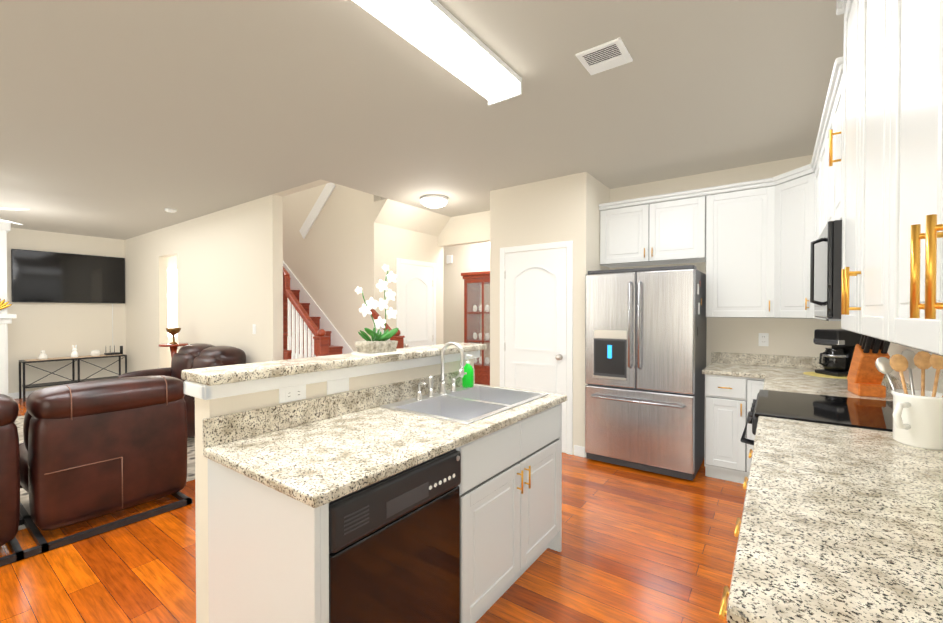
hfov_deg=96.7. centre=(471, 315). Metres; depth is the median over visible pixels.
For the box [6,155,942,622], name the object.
wall
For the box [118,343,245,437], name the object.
sofa
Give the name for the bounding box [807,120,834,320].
upper cabinet
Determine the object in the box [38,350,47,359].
figurine
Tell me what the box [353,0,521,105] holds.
fluorescent ceiling light
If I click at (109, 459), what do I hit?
seam
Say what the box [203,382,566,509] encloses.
island countertop
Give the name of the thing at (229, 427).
backsplash
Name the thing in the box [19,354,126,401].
console table
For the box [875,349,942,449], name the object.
utensil crock
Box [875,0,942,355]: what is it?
upper cabinet
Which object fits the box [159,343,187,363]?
end table
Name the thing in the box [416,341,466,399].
faucet
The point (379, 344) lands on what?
orchid
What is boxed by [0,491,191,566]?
frame
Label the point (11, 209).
ceiling fan
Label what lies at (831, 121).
upper cabinet
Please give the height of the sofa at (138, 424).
0.886 m
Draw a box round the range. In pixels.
[740,389,892,444]
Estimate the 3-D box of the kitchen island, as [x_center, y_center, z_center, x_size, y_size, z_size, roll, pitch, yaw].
[-0.203,0.948,1.983,0.694,0.878,1.624,0,1,36]
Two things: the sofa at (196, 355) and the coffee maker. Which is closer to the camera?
the coffee maker
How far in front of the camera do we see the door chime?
7.13 m
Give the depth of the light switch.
5.03 m
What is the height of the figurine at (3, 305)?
0.250 m
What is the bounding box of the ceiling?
[0,0,843,239]
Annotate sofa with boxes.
[0,376,186,545]
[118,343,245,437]
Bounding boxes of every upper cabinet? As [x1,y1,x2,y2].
[599,192,694,267]
[695,180,762,317]
[763,165,806,318]
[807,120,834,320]
[823,68,838,228]
[835,0,878,337]
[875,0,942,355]
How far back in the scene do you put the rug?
3.91 m
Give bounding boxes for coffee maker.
[813,329,861,376]
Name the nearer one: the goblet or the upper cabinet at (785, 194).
the upper cabinet at (785, 194)
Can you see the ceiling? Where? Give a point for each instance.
(123, 119)
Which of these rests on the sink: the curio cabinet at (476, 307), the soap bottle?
the soap bottle
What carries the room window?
in the wall
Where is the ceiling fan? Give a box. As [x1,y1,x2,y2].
[0,208,28,224]
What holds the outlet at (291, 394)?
attached to the wall
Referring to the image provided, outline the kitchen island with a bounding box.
[208,398,566,622]
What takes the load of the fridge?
on the floor
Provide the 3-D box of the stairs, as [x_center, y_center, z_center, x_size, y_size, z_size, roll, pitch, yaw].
[-2.595,0.020,5.661,3.705,2.660,0.772,0,1,36]
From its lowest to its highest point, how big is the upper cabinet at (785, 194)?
1.121 m
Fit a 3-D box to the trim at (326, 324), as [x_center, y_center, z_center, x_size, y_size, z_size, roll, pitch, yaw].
[-2.419,-0.243,5.999,2.980,3.180,0.017,0,1,36]
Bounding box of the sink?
[380,384,547,423]
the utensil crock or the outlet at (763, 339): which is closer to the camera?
the utensil crock
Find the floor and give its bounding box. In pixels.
[0,398,746,622]
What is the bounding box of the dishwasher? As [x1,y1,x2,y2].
[329,449,460,622]
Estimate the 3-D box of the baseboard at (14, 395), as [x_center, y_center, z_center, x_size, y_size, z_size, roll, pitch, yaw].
[-8.002,1.299,5.788,0.013,0.100,5.150,0,1,36]
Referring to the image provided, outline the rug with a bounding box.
[14,415,194,529]
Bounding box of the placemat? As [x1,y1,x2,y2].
[803,372,846,378]
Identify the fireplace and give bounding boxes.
[0,221,16,395]
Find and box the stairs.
[283,278,342,359]
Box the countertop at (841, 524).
[718,388,942,622]
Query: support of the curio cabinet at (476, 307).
on the floor
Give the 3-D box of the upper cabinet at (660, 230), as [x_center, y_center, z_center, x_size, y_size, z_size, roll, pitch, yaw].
[1.801,-0.810,4.157,0.952,0.591,0.345,0,1,36]
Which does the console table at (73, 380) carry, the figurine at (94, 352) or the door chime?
the figurine at (94, 352)
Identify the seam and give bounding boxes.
[44,375,167,509]
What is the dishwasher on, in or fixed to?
on the floor
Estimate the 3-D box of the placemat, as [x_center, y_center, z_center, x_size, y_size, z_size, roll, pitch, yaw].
[2.757,0.458,3.212,0.340,0.003,0.340,0,1,36]
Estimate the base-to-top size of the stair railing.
2.016 m
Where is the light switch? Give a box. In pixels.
[253,324,255,333]
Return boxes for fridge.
[585,265,706,480]
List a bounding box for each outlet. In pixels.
[279,385,305,403]
[327,378,348,394]
[758,333,768,345]
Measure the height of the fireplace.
2.736 m
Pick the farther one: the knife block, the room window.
the room window
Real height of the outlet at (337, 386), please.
0.064 m
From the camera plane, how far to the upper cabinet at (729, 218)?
3.62 m
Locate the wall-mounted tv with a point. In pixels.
(46, 277)
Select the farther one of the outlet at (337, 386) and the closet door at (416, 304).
the closet door at (416, 304)
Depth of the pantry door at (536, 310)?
4.30 m
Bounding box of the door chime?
[446,255,452,263]
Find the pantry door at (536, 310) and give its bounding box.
[500,240,572,454]
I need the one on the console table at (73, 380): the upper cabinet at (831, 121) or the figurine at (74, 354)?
the figurine at (74, 354)
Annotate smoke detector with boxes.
[165,208,176,212]
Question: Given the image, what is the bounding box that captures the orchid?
[351,264,402,355]
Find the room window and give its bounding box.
[167,269,177,335]
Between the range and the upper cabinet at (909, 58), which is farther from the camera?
the range
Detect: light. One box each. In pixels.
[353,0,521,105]
[420,194,447,207]
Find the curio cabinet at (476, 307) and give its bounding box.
[461,271,489,384]
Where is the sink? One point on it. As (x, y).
(464, 405)
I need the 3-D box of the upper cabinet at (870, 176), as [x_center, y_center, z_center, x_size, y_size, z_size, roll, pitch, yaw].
[1.438,-0.640,1.289,0.350,1.405,1.004,0,1,36]
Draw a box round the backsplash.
[203,368,474,445]
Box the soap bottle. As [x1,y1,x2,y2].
[462,354,473,387]
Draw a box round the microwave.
[810,220,841,318]
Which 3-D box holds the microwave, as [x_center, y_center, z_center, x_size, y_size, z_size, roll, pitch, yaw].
[1.918,-0.199,2.035,0.443,0.428,0.756,0,1,36]
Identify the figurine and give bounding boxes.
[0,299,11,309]
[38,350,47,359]
[71,345,77,356]
[90,346,122,355]
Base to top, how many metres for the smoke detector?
0.034 m
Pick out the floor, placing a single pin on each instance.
(640, 546)
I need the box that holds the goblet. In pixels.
[166,328,180,343]
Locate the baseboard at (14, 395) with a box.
[8,390,35,398]
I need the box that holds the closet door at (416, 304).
[396,258,435,347]
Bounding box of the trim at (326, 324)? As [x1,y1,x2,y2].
[283,182,353,353]
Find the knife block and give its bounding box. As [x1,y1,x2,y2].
[847,335,889,397]
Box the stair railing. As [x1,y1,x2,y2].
[283,266,404,358]
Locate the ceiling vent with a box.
[575,37,632,74]
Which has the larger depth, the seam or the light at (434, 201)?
the light at (434, 201)
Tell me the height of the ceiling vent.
0.015 m
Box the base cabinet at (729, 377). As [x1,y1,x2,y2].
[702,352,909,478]

